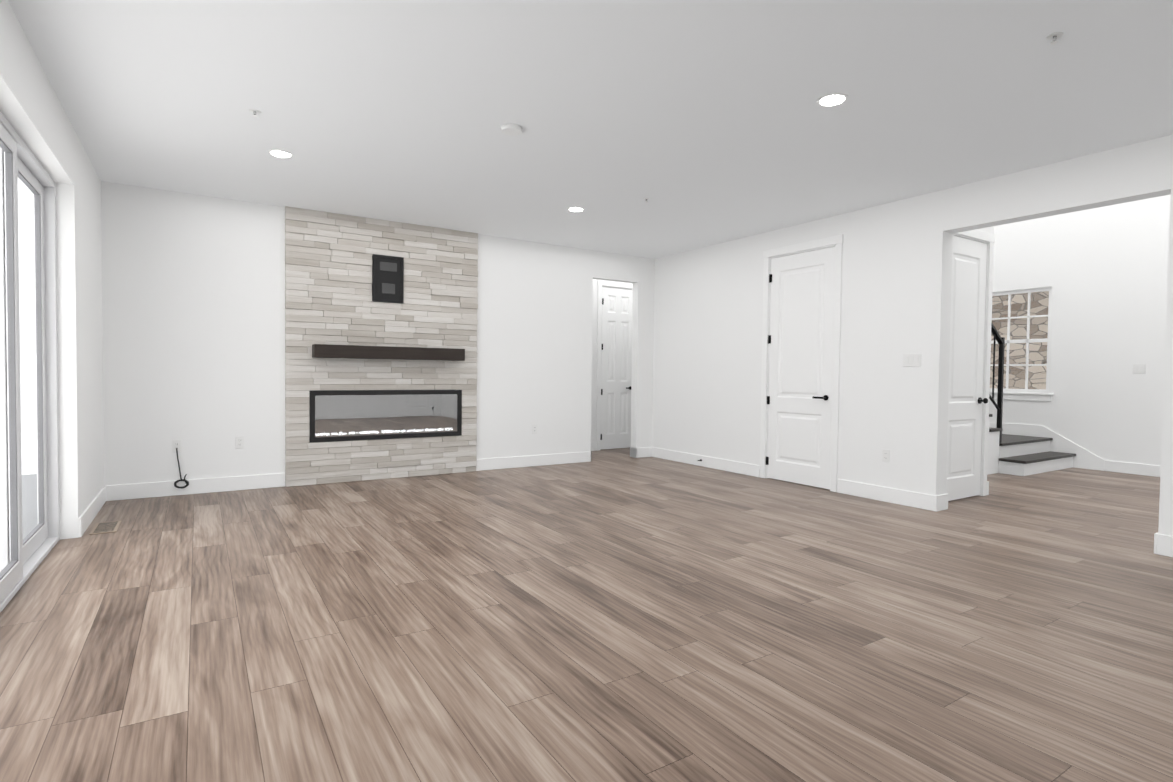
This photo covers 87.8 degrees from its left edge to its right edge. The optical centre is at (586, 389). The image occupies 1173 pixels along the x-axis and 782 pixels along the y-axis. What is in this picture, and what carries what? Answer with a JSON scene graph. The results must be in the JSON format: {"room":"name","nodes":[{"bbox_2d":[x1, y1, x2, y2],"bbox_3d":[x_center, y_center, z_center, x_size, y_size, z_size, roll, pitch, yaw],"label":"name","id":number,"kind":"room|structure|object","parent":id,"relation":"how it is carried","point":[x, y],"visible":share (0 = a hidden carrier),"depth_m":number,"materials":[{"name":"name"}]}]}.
{"room":"living room","nodes":[
{"label":"living room","id":0,"kind":"room"},
{"bbox_2d":[0,0,103,538],"bbox_3d":[-1.870,-0.280,1.467,0.200,2.740,9.044,0,2,-33],"label":"wall","id":1,"kind":"structure","parent":0,"point":[32,110],"depth_m":4.08,"materials":[{"name":"white paint"}]},
{"bbox_2d":[0,123,47,603],"bbox_3d":[-2.984,-0.143,3.179,0.136,2.286,1.930,0,2,-33],"label":"door","id":2,"kind":"structure","parent":1,"relation":"in","point":[35,538],"depth_m":3.16,"materials":[{"name":"white plastic"}]},
{"bbox_2d":[0,111,59,612],"bbox_3d":[-2.486,-0.123,2.352,0.100,2.366,3.950,0,2,-33],"label":"door frame","id":3,"kind":"structure","parent":1,"relation":"attached to","point":[31,162],"depth_m":3.98,"materials":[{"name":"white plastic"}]},
{"bbox_2d":[78,485,109,536],"bbox_3d":[-3.783,0.915,4.681,0.016,0.135,1.310,0,2,-33],"label":"baseboard","id":4,"kind":"structure","parent":1,"relation":"attached to","point":[85,519],"depth_m":4.57,"materials":[{"name":"white paint"}]},
{"bbox_2d":[101,181,654,485],"bbox_3d":[-1.643,-0.424,6.901,6.025,2.740,0.120,0,2,-33],"label":"wall","id":5,"kind":"structure","parent":0,"point":[193,308],"depth_m":5.80,"materials":[{"name":"white paint"}]},
{"bbox_2d":[172,440,180,452],"bbox_3d":[-3.719,0.514,5.532,0.070,0.115,0.009,0,2,-33],"label":"electrical outlet","id":6,"kind":"object","parent":5,"relation":"attached to","point":[176,444],"visible":1,"depth_m":5.53,"materials":[{"name":"white plastic"}]},
{"bbox_2d":[174,448,188,488],"bbox_3d":[-3.681,0.714,5.539,0.115,0.368,0.036,0,2,-33],"label":"cord","id":7,"kind":"object","parent":6,"relation":"attached to","point":[185,486],"visible":1,"depth_m":5.53,"materials":[{"name":"black plastic"}]},
{"bbox_2d":[110,473,284,500],"bbox_3d":[-3.567,0.892,5.638,1.409,0.135,0.016,0,2,-33],"label":"baseboard","id":8,"kind":"structure","parent":5,"relation":"attached to","point":[234,483],"depth_m":5.61,"materials":[{"name":"white paint"}]},
{"bbox_2d":[236,436,243,448],"bbox_3d":[-3.298,0.503,5.800,0.070,0.115,0.009,0,2,-33],"label":"electrical outlet","id":9,"kind":"object","parent":5,"relation":"attached to","point":[239,442],"visible":1,"depth_m":5.80,"materials":[{"name":"white plastic"}]},
{"bbox_2d":[285,206,477,486],"bbox_3d":[-2.107,-0.418,6.504,1.993,2.739,0.050,0,2,-33],"label":"cladding","id":10,"kind":"object","parent":5,"relation":"attached to","point":[328,278],"visible":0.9,"depth_m":6.39,"materials":[{"name":"beige stone"}]},
{"bbox_2d":[372,254,403,302],"bbox_3d":[-2.108,-1.169,6.469,0.317,0.491,0.059,0,2,-33],"label":"media box","id":11,"kind":"object","parent":10,"relation":"attached to","point":[387,278],"visible":1,"depth_m":6.45,"materials":[{"name":"black plastic"}]},
{"bbox_2d":[312,344,464,360],"bbox_3d":[-2.047,-0.386,6.433,1.544,0.130,0.175,0,2,-33],"label":"mantel shelf","id":12,"kind":"object","parent":10,"relation":"attached to","point":[365,352],"visible":1,"depth_m":6.31,"materials":[{"name":"brown wood"}]},
{"bbox_2d":[309,390,461,442],"bbox_3d":[-2.150,0.263,6.605,1.589,0.518,0.232,0,2,-33],"label":"fireplace insert","id":13,"kind":"object","parent":5,"relation":"in","point":[343,415],"visible":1,"depth_m":6.47,"materials":[{"name":"black metal"}]},
{"bbox_2d":[532,424,536,433],"bbox_3d":[-0.636,0.487,7.496,0.070,0.115,0.009,0,2,-33],"label":"electrical outlet","id":14,"kind":"object","parent":5,"relation":"attached to","point":[534,429],"visible":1,"depth_m":7.49,"materials":[{"name":"white plastic"}]},
{"bbox_2d":[476,450,593,470],"bbox_3d":[-0.615,0.874,7.520,1.598,0.135,0.016,0,2,-33],"label":"baseboard","id":15,"kind":"structure","parent":5,"relation":"attached to","point":[574,457],"depth_m":7.48,"materials":[{"name":"white paint"}]},
{"bbox_2d":[630,447,649,457],"bbox_3d":[1.413,0.857,8.973,1.914,0.135,0.016,0,2,-33],"label":"baseboard","id":16,"kind":"structure","parent":5,"relation":"attached to","point":[645,451],"depth_m":8.40,"materials":[{"name":"white paint"}]},
{"bbox_2d":[0,447,1172,781],"bbox_3d":[2.310,1.103,4.592,10.594,0.100,10.500,0,2,-33],"label":"floor","id":17,"kind":"structure","parent":0,"point":[612,615],"depth_m":2.68,"materials":[{"name":"brown wood"}]},
{"bbox_2d":[89,521,120,534],"bbox_3d":[-3.457,0.991,4.388,0.150,0.006,0.360,0,2,-33],"label":"floor vent","id":18,"kind":"object","parent":17,"relation":"in","point":[105,527],"visible":1,"depth_m":4.37,"materials":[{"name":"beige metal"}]},
{"bbox_2d":[987,414,1075,475],"bbox_3d":[4.477,0.097,7.554,3.496,1.800,1.478,0,2,-33],"label":"stairs","id":19,"kind":"structure","parent":17,"relation":"on","point":[1019,455],"depth_m":7.46,"materials":[{"name":"white paint"}]},
{"bbox_2d":[989,323,1004,442],"bbox_3d":[4.146,-0.699,6.822,2.158,2.702,0.050,0,2,-33],"label":"stair railing","id":20,"kind":"object","parent":19,"relation":"attached to","point":[1001,343],"visible":0.19,"depth_m":7.38,"materials":[{"name":"black metal"}]},
{"bbox_2d":[8,0,1172,258],"bbox_3d":[0.687,-1.739,3.047,6.225,0.150,9.044,0,2,-33],"label":"ceiling","id":21,"kind":"structure","parent":0,"point":[704,122],"depth_m":3.57,"materials":[{"name":"white paint"}]},
{"bbox_2d":[249,109,260,117],"bbox_3d":[-2.041,-1.697,3.751,0.064,0.034,0.064,0,2,-33],"label":"sprinkler","id":22,"kind":"object","parent":21,"relation":"attached to","point":[254,111],"visible":1,"depth_m":3.75,"materials":[{"name":"white plastic"}]},
{"bbox_2d":[268,149,293,157],"bbox_3d":[-2.248,-1.733,4.484,0.170,0.006,0.170,0,2,-33],"label":"recessed light","id":23,"kind":"object","parent":21,"relation":"in","point":[279,153],"visible":1,"depth_m":4.47,"materials":[{"name":"white plastic"}]},
{"bbox_2d":[501,123,521,135],"bbox_3d":[-0.487,-1.688,3.964,0.140,0.028,0.140,0,2,-33],"label":"smoke detector","id":24,"kind":"object","parent":21,"relation":"attached to","point":[509,129],"visible":1,"depth_m":3.94,"materials":[{"name":"white plastic"}]},
{"bbox_2d":[567,207,583,211],"bbox_3d":[-0.104,-1.748,5.917,0.170,0.006,0.170,0,2,-33],"label":"recessed light","id":25,"kind":"object","parent":21,"relation":"in","point":[575,209],"visible":1,"depth_m":5.91,"materials":[{"name":"white plastic"}]},
{"bbox_2d":[816,93,847,106],"bbox_3d":[1.415,-1.666,3.510,0.170,0.006,0.170,0,2,-33],"label":"recessed light","id":26,"kind":"object","parent":21,"relation":"in","point":[832,99],"visible":1,"depth_m":3.50,"materials":[{"name":"white plastic"}]},
{"bbox_2d":[1046,32,1062,44],"bbox_3d":[2.172,-1.625,2.829,0.064,0.034,0.064,0,2,-33],"label":"sprinkler","id":27,"kind":"object","parent":21,"relation":"attached to","point":[1055,36],"visible":1,"depth_m":2.82,"materials":[{"name":"white plastic"}]},
{"bbox_2d":[591,279,597,441],"bbox_3d":[0.314,-0.464,9.210,3.500,2.740,0.120,0,2,-33],"label":"wall","id":28,"kind":"structure","parent":0,"point":[594,359],"depth_m":9.01,"materials":[{"name":"white paint"}]},
{"bbox_2d":[591,442,595,450],"bbox_3d":[-0.502,0.845,8.654,1.515,0.135,0.016,0,2,-33],"label":"baseboard","id":29,"kind":"structure","parent":28,"relation":"attached to","point":[593,444],"depth_m":9.03,"materials":[{"name":"white paint"}]},
{"bbox_2d":[596,280,632,450],"bbox_3d":[0.453,-0.362,9.290,0.790,2.534,0.141,0,2,-33],"label":"door frame","id":30,"kind":"structure","parent":28,"relation":"attached to","point":[612,284],"depth_m":9.05,"materials":[{"name":"white paint"}]},
{"bbox_2d":[600,287,632,448],"bbox_3d":[0.481,-0.317,9.238,0.614,2.424,0.099,0,2,-33],"label":"hall door","id":31,"kind":"structure","parent":28,"relation":"in","point":[616,365],"depth_m":9.24,"materials":[{"name":"white paint"}]},
{"bbox_2d":[652,135,1172,535],"bbox_3d":[3.376,-1.541,4.769,0.160,5.200,9.044,0,2,-33],"label":"wall","id":32,"kind":"structure","parent":0,"point":[895,299],"depth_m":5.66,"materials":[{"name":"white paint"}]},
{"bbox_2d":[650,447,759,476],"bbox_3d":[1.430,0.892,7.682,0.016,0.135,1.939,0,2,-33],"label":"baseboard","id":33,"kind":"structure","parent":32,"relation":"attached to","point":[710,462],"depth_m":7.54,"materials":[{"name":"white paint"}]},
{"bbox_2d":[766,247,834,488],"bbox_3d":[2.224,-0.222,6.420,0.099,2.424,0.814,0,2,-33],"label":"closet door","id":34,"kind":"structure","parent":32,"relation":"in","point":[800,343],"depth_m":6.40,"materials":[{"name":"white paint"}]},
{"bbox_2d":[760,235,842,491],"bbox_3d":[2.295,-0.265,6.458,0.181,2.534,0.990,0,2,-33],"label":"door frame","id":35,"kind":"structure","parent":32,"relation":"attached to","point":[836,242],"depth_m":6.23,"materials":[{"name":"white paint"}]},
{"bbox_2d":[882,449,889,461],"bbox_3d":[2.753,0.608,5.609,0.009,0.115,0.070,0,2,-33],"label":"electrical outlet","id":36,"kind":"object","parent":32,"relation":"attached to","point":[885,455],"visible":1,"depth_m":5.61,"materials":[{"name":"white plastic"}]},
{"bbox_2d":[837,479,941,511],"bbox_3d":[2.741,0.963,5.625,0.016,0.135,0.964,0,2,-33],"label":"baseboard","id":37,"kind":"structure","parent":32,"relation":"attached to","point":[886,494],"depth_m":5.55,"materials":[{"name":"white paint"}]},
{"bbox_2d":[903,353,920,366],"bbox_3d":[2.881,-0.263,5.400,0.008,0.115,0.162,0,2,-33],"label":"light switch","id":38,"kind":"object","parent":32,"relation":"attached to","point":[912,359],"visible":1,"depth_m":5.39,"materials":[{"name":"white plastic"}]},
{"bbox_2d":[1154,532,1172,556],"bbox_3d":[4.698,1.067,2.556,0.016,0.135,3.505,0,2,-33],"label":"baseboard","id":39,"kind":"structure","parent":32,"relation":"attached to","point":[1163,545],"depth_m":3.99,"materials":[{"name":"white paint"}]},
{"bbox_2d":[976,226,993,233],"bbox_3d":[3.428,-1.568,5.789,1.024,5.200,0.350,0,2,-33],"label":"wall","id":40,"kind":"structure","parent":0,"point":[989,230],"depth_m":5.86,"materials":[{"name":"white paint"}]},
{"bbox_2d":[946,235,987,500],"bbox_3d":[3.534,-0.187,5.676,0.744,2.424,0.110,0,2,-33],"label":"door","id":41,"kind":"structure","parent":40,"relation":"in","point":[966,400],"depth_m":5.72,"materials":[{"name":"white paint"}]},
{"bbox_2d":[953,230,994,495],"bbox_3d":[3.503,-0.232,5.734,0.920,2.534,0.141,0,2,-33],"label":"door frame","id":42,"kind":"structure","parent":40,"relation":"attached to","point":[988,239],"depth_m":5.89,"materials":[{"name":"white paint"}]},
{"bbox_2d":[989,195,1170,465],"bbox_3d":[6.674,-1.577,7.463,0.120,5.200,7.804,0,2,-33],"label":"wall","id":43,"kind":"structure","parent":0,"point":[1102,272],"depth_m":7.67,"materials":[{"name":"white paint"}]},
{"bbox_2d":[989,287,1053,400],"bbox_3d":[5.925,-0.623,8.587,0.125,1.527,1.170,0,2,-33],"label":"window","id":44,"kind":"structure","parent":43,"relation":"in","point":[1028,395],"depth_m":8.40,"materials":[{"name":"white paint"}]},
{"bbox_2d":[989,422,1103,470],"bbox_3d":[6.019,0.735,8.385,0.016,0.515,1.770,0,2,-33],"label":"trim","id":45,"kind":"structure","parent":43,"relation":"attached to","point":[1083,458],"depth_m":8.04,"materials":[{"name":"white paint"}]},
{"bbox_2d":[1104,460,1160,476],"bbox_3d":[7.589,1.009,5.925,0.016,0.135,4.080,0,2,-33],"label":"baseboard","id":46,"kind":"structure","parent":43,"relation":"attached to","point":[1112,466],"depth_m":7.41,"materials":[{"name":"white paint"}]},
{"bbox_2d":[1133,364,1145,372],"bbox_3d":[6.671,-0.253,7.359,0.008,0.115,0.116,0,2,-33],"label":"light switch","id":47,"kind":"object","parent":43,"relation":"attached to","point":[1139,368],"visible":1,"depth_m":7.36,"materials":[{"name":"white plastic"}]},
{"label":"outside","id":48,"kind":"structure","parent":0,"visible":0},
{"bbox_2d":[22,474,37,537],"bbox_3d":[-3.697,0.632,1.043,3.346,1.220,12.000,0,2,-33],"label":"deck","id":49,"kind":"object","parent":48,"point":[33,514],"depth_m":5.23,"materials":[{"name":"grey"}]},
{"bbox_2d":[990,291,1048,388],"bbox_3d":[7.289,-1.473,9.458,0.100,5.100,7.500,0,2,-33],"label":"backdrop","id":50,"kind":"structure","parent":48,"point":[1034,302],"depth_m":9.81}
]}

